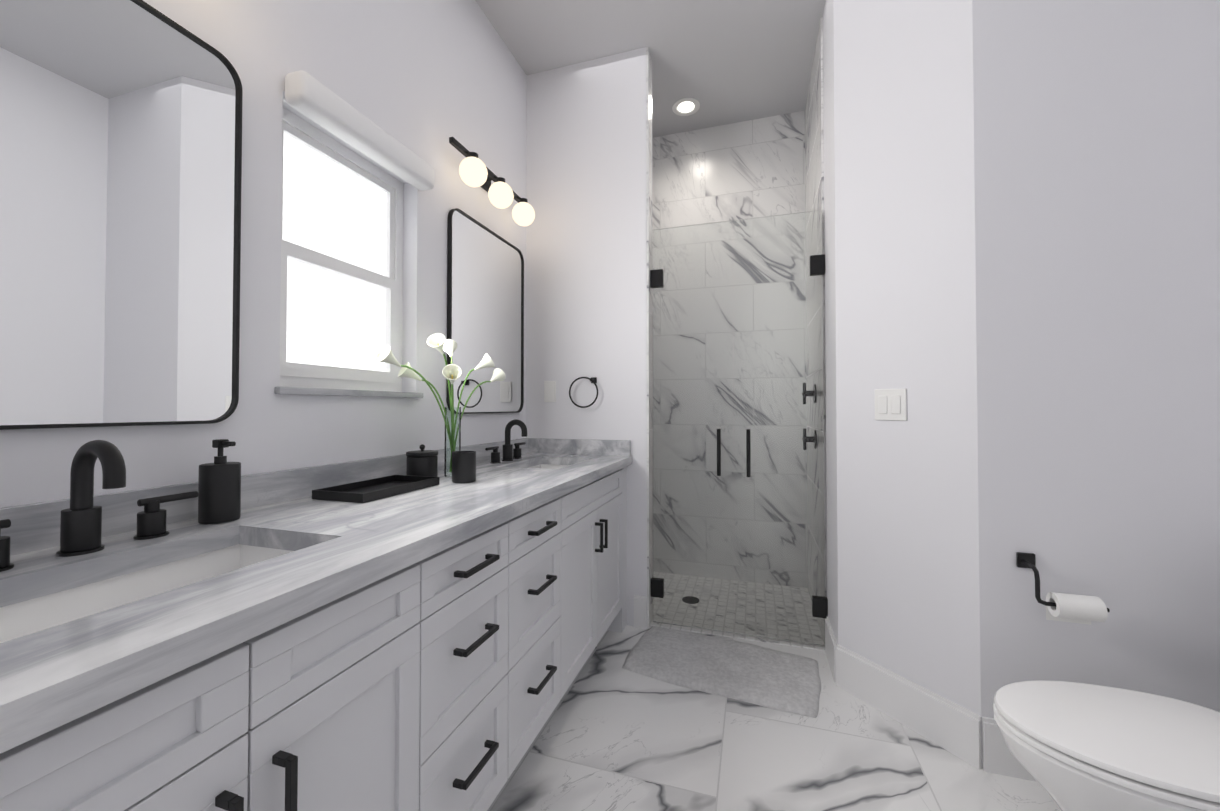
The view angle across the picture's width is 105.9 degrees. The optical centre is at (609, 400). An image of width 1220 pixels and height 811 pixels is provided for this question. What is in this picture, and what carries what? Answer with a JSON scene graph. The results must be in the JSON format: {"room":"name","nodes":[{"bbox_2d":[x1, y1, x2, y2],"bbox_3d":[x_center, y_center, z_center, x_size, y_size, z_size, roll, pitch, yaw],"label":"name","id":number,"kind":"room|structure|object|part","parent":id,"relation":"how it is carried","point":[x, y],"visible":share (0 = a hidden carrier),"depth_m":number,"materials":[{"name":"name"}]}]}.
{"room":"bathroom","nodes":[
{"label":"bathroom","id":0,"kind":"room"},
{"bbox_2d":[0,0,526,507],"bbox_3d":[-0.946,-0.356,1.262,0.120,3.000,4.600,0,-1,17],"label":"wall","id":1,"kind":"structure","parent":0,"point":[424,80],"depth_m":1.44,"materials":[{"name":"white paint"}]},
{"bbox_2d":[0,0,242,429],"bbox_3d":[-1.007,-0.388,0.828,0.018,0.875,0.635,0,-1,17],"label":"mirror","id":2,"kind":"object","parent":1,"relation":"attached to","point":[120,177],"visible":0.96,"depth_m":0.91,"materials":[{"name":"black mirror"}]},
{"bbox_2d":[0,439,527,558],"bbox_3d":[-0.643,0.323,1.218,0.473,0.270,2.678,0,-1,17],"label":"backsplash","id":3,"kind":"structure","parent":1,"relation":"attached to","point":[27,529],"depth_m":0.93,"materials":[{"name":"grey stone"}]},
{"bbox_2d":[279,107,403,391],"bbox_3d":[-0.889,-0.435,1.520,0.044,0.805,0.525,0,-1,17],"label":"window","id":4,"kind":"structure","parent":1,"relation":"in","point":[307,134],"depth_m":1.54,"materials":[{"name":"white paint"}]},
{"bbox_2d":[283,133,386,371],"bbox_3d":[-0.897,-0.435,1.523,0.004,0.733,0.453,0,-1,17],"label":"window panel","id":5,"kind":"object","parent":4,"relation":"in","point":[333,209],"depth_m":1.50,"materials":[{"name":"white glass"}]},
{"bbox_2d":[274,387,422,397],"bbox_3d":[-0.830,-0.023,1.496,0.087,0.020,0.555,0,-1,17],"label":"window sill","id":6,"kind":"structure","parent":1,"relation":"attached to","point":[314,391],"depth_m":1.40,"materials":[{"name":"stone"}]},
{"bbox_2d":[285,70,433,190],"bbox_3d":[-0.772,-0.843,1.495,0.074,0.090,0.545,0,-1,17],"label":"window valance","id":7,"kind":"object","parent":1,"relation":"attached to","point":[307,95],"visible":1,"depth_m":1.40,"materials":[{"name":"white fabric"}]},
{"bbox_2d":[447,208,523,413],"bbox_3d":[-0.573,-0.377,2.214,0.018,0.875,0.635,0,-1,17],"label":"mirror","id":8,"kind":"object","parent":1,"relation":"attached to","point":[485,290],"visible":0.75,"depth_m":2.16,"materials":[{"name":"black mirror"}]},
{"bbox_2d":[449,137,534,225],"bbox_3d":[-0.526,-0.997,2.146,0.157,0.203,0.620,0,-1,17],"label":"sconce","id":9,"kind":"object","parent":1,"relation":"attached to","point":[474,171],"visible":1,"depth_m":2.09,"materials":[{"name":"black"}]},
{"bbox_2d":[526,47,646,626],"bbox_3d":[-0.126,-0.337,2.524,0.690,3.000,0.100,0,-1,17],"label":"wall","id":10,"kind":"structure","parent":0,"point":[586,242],"depth_m":2.47,"materials":[{"name":"white paint"}]},
{"bbox_2d":[544,381,555,401],"bbox_3d":[-0.329,-0.050,2.526,0.070,0.115,0.008,0,-1,17],"label":"electrical outlet plate","id":11,"kind":"object","parent":10,"relation":"attached to","point":[549,391],"visible":1,"depth_m":2.52,"materials":[{"name":"white plastic"}]},
{"bbox_2d":[528,439,630,454],"bbox_3d":[-0.175,0.247,2.466,0.583,0.080,0.020,0,-1,17],"label":"backsplash","id":12,"kind":"structure","parent":10,"relation":"attached to","point":[535,446],"depth_m":2.45,"materials":[{"name":"grey stone"}]},
{"bbox_2d":[569,377,597,407],"bbox_3d":[-0.134,-0.043,2.443,0.165,0.165,0.050,0,-1,17],"label":"towel ring","id":13,"kind":"object","parent":10,"relation":"attached to","point":[593,380],"visible":0.92,"depth_m":2.43,"materials":[{"name":"black metal"}]},
{"bbox_2d":[634,595,646,628],"bbox_3d":[0.154,1.080,2.354,0.063,0.160,0.014,0,-1,17],"label":"baseboard","id":14,"kind":"structure","parent":10,"relation":"attached to","point":[640,612],"depth_m":2.35,"materials":[{"name":"white paint"}]},
{"bbox_2d":[653,210,824,645],"bbox_3d":[0.615,0.123,2.291,0.816,2.048,0.010,0,-1,17],"label":"shower door","id":15,"kind":"structure","parent":10,"relation":"attached to","point":[738,431],"depth_m":2.28,"materials":[{"name":"clear glass"}]},
{"bbox_2d":[650,254,827,617],"bbox_3d":[0.609,0.164,2.272,0.838,1.700,0.070,0,-1,17],"label":"hardware piece","id":16,"kind":"object","parent":15,"relation":"attached to","point":[819,603],"visible":0.92,"depth_m":2.22,"materials":[{"name":"black metal"}]},
{"bbox_2d":[646,47,652,627],"bbox_3d":[0.209,-0.339,2.422,0.010,3.000,0.096,0,-1,17],"label":"tiled wall","id":17,"kind":"structure","parent":0,"point":[649,349],"depth_m":2.40,"materials":[{"name":"white tile"}]},
{"bbox_2d":[475,0,825,137],"bbox_3d":[0.317,-1.912,0.890,2.765,0.100,4.600,0,-1,17],"label":"ceiling","id":18,"kind":"structure","parent":0,"point":[723,62],"depth_m":2.38,"materials":[{"name":"grey paint"}]},
{"bbox_2d":[672,98,699,115],"bbox_3d":[0.474,-1.829,2.873,0.170,0.006,0.170,0,-1,17],"label":"recessed light","id":19,"kind":"object","parent":18,"relation":"in","point":[685,108],"visible":1,"depth_m":2.87,"materials":[{"name":"white plastic"}]},
{"bbox_2d":[652,111,807,587],"bbox_3d":[0.528,-0.327,3.158,1.560,3.000,0.100,0,-1,17],"label":"wall","id":20,"kind":"structure","parent":0,"point":[754,168],"depth_m":3.02,"materials":[{"name":"tile"}]},
{"bbox_2d":[805,17,826,641],"bbox_3d":[1.125,-0.337,2.539,0.010,3.000,0.725,0,-1,17],"label":"wall tiles","id":21,"kind":"structure","parent":20,"relation":"attached to","point":[814,165],"depth_m":2.42,"materials":[{"name":"white tile"}]},
{"bbox_2d":[802,383,816,403],"bbox_3d":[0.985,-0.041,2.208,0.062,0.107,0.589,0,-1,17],"label":"shower valve","id":22,"kind":"object","parent":21,"relation":"attached to","point":[810,394],"depth_m":2.46,"materials":[{"name":"black metal"}]},
{"bbox_2d":[802,428,816,449],"bbox_3d":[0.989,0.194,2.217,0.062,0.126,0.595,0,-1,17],"label":"shower valve","id":23,"kind":"object","parent":21,"relation":"attached to","point":[810,438],"depth_m":2.46,"materials":[{"name":"black metal"}]},
{"bbox_2d":[487,625,1060,810],"bbox_3d":[0.317,1.167,0.843,2.765,0.060,4.600,0,-1,17],"label":"floor","id":24,"kind":"structure","parent":0,"point":[613,735],"depth_m":1.48,"materials":[{"name":"tile"}]},
{"bbox_2d":[0,455,631,810],"bbox_3d":[-0.574,0.725,1.190,0.618,0.835,2.678,0,-1,17],"label":"bathroom vanity","id":25,"kind":"object","parent":24,"relation":"on","point":[285,641],"depth_m":0.83,"materials":[{"name":"grey"}]},
{"bbox_2d":[0,440,198,571],"bbox_3d":[-0.880,0.164,0.788,0.130,0.194,0.350,0,-1,17],"label":"faucet","id":26,"kind":"object","parent":25,"relation":"on","point":[81,546],"depth_m":0.79,"materials":[{"name":"black metal"}]},
{"bbox_2d":[198,439,240,523],"bbox_3d":[-0.858,0.175,1.016,0.076,0.178,0.072,0,-1,17],"label":"soap dispenser","id":27,"kind":"object","parent":25,"relation":"on","point":[219,489],"visible":1,"depth_m":0.99,"materials":[{"name":"black"}]},
{"bbox_2d":[0,455,631,738],"bbox_3d":[-0.360,0.287,1.130,0.160,0.040,2.678,0,-1,17],"label":"countertop","id":28,"kind":"structure","parent":25,"relation":"on","point":[44,671],"depth_m":0.59,"materials":[{"name":"white stone"}]},
{"bbox_2d":[312,475,438,502],"bbox_3d":[-0.680,0.257,1.371,0.175,0.024,0.305,0,-1,17],"label":"tray","id":29,"kind":"object","parent":25,"relation":"on","point":[369,490],"visible":0.98,"depth_m":1.35,"materials":[{"name":"black"}]},
{"bbox_2d":[406,444,437,476],"bbox_3d":[-0.650,0.212,1.595,0.104,0.122,0.104,0,-1,17],"label":"canister","id":30,"kind":"object","parent":29,"relation":"on","point":[422,462],"visible":0.75,"depth_m":1.55,"materials":[{"name":"black ceramic"}]},
{"bbox_2d":[376,333,505,476],"bbox_3d":[-0.550,0.021,1.677,0.275,0.507,0.574,0,-1,17],"label":"flowers","id":31,"kind":"object","parent":25,"relation":"on","point":[451,372],"visible":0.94,"depth_m":1.65,"materials":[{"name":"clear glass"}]},
{"bbox_3d":[-0.572,0.149,1.677,0.056,0.250,0.056,0,-1,17],"label":"glass","id":32,"kind":"part","parent":31,"relation":"part of","materials":[{"name":"clear glass"}]},
{"bbox_2d":[452,451,475,482],"bbox_3d":[-0.491,0.222,1.550,0.078,0.100,0.078,0,-1,17],"label":"cup","id":33,"kind":"object","parent":25,"relation":"on","point":[463,466],"visible":1,"depth_m":1.52,"materials":[{"name":"black ceramic"}]},
{"bbox_2d":[485,419,526,463],"bbox_3d":[-0.449,0.185,2.167,0.130,0.194,0.350,0,-1,17],"label":"faucet","id":34,"kind":"object","parent":25,"relation":"on","point":[511,455],"depth_m":2.16,"materials":[{"name":"black metal"}]},
{"bbox_2d":[622,626,820,717],"bbox_3d":[0.483,1.145,2.018,0.805,0.020,0.451,0,-1,23],"label":"bath mat","id":35,"kind":"object","parent":24,"relation":"on","point":[764,676],"visible":1,"depth_m":1.96,"materials":[{"name":"white fabric"}]},
{"bbox_2d":[650,571,824,650],"bbox_3d":[0.389,1.164,2.723,1.540,0.004,0.770,0,-1,17],"label":"shower floor","id":36,"kind":"structure","parent":24,"relation":"on","point":[757,618],"depth_m":2.55,"materials":[{"name":"tile"}]},
{"bbox_2d":[682,596,698,603],"bbox_3d":[0.470,1.160,2.682,0.100,0.003,0.100,0,-1,17],"label":"floor drain","id":37,"kind":"object","parent":36,"relation":"on","point":[689,599],"depth_m":2.68,"materials":[{"name":"grey metal"}]},
{"bbox_2d":[993,681,1219,810],"bbox_3d":[1.290,0.767,0.980,0.772,0.745,0.450,0,-1,17],"label":"toilet","id":38,"kind":"object","parent":24,"relation":"on","point":[1073,746],"visible":1,"depth_m":0.99,"materials":[{"name":"white ceramic"}]},
{"bbox_2d":[823,0,1219,767],"bbox_3d":[1.575,-0.344,2.107,1.105,3.000,1.480,0,-1,17],"label":"wall","id":39,"kind":"structure","parent":0,"point":[1023,252],"depth_m":1.42,"materials":[{"name":"white paint"}]},
{"bbox_2d":[825,616,837,681],"bbox_3d":[0.963,1.075,2.008,0.014,0.160,0.254,0,-1,17],"label":"baseboard","id":40,"kind":"structure","parent":39,"relation":"attached to","point":[831,643],"depth_m":1.98,"materials":[{"name":"white paint"}]},
{"bbox_2d":[875,388,906,420],"bbox_3d":[1.029,0.015,1.695,0.010,0.116,0.116,0,-1,-28],"label":"switch plate","id":41,"kind":"object","parent":39,"relation":"attached to","point":[890,404],"visible":1,"depth_m":1.69,"materials":[{"name":"white plastic"}]},
{"bbox_2d":[836,644,981,768],"bbox_3d":[1.039,1.070,1.656,0.014,0.160,0.495,0,-1,-28],"label":"baseboard","id":42,"kind":"structure","parent":39,"relation":"attached to","point":[947,725],"depth_m":1.61,"materials":[{"name":"white paint"}]},
{"bbox_2d":[982,716,1036,781],"bbox_3d":[1.472,1.065,1.335,0.653,0.160,0.014,0,-1,17],"label":"baseboard","id":43,"kind":"structure","parent":39,"relation":"attached to","point":[998,757],"depth_m":1.42,"materials":[{"name":"white paint"}]},
{"bbox_2d":[1016,552,1109,624],"bbox_3d":[1.317,0.555,1.338,0.175,0.180,0.113,0,-1,17],"label":"toilet paper","id":44,"kind":"object","parent":39,"relation":"attached to","point":[1075,608],"visible":1,"depth_m":1.30,"materials":[{"name":"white paper"}]}
]}

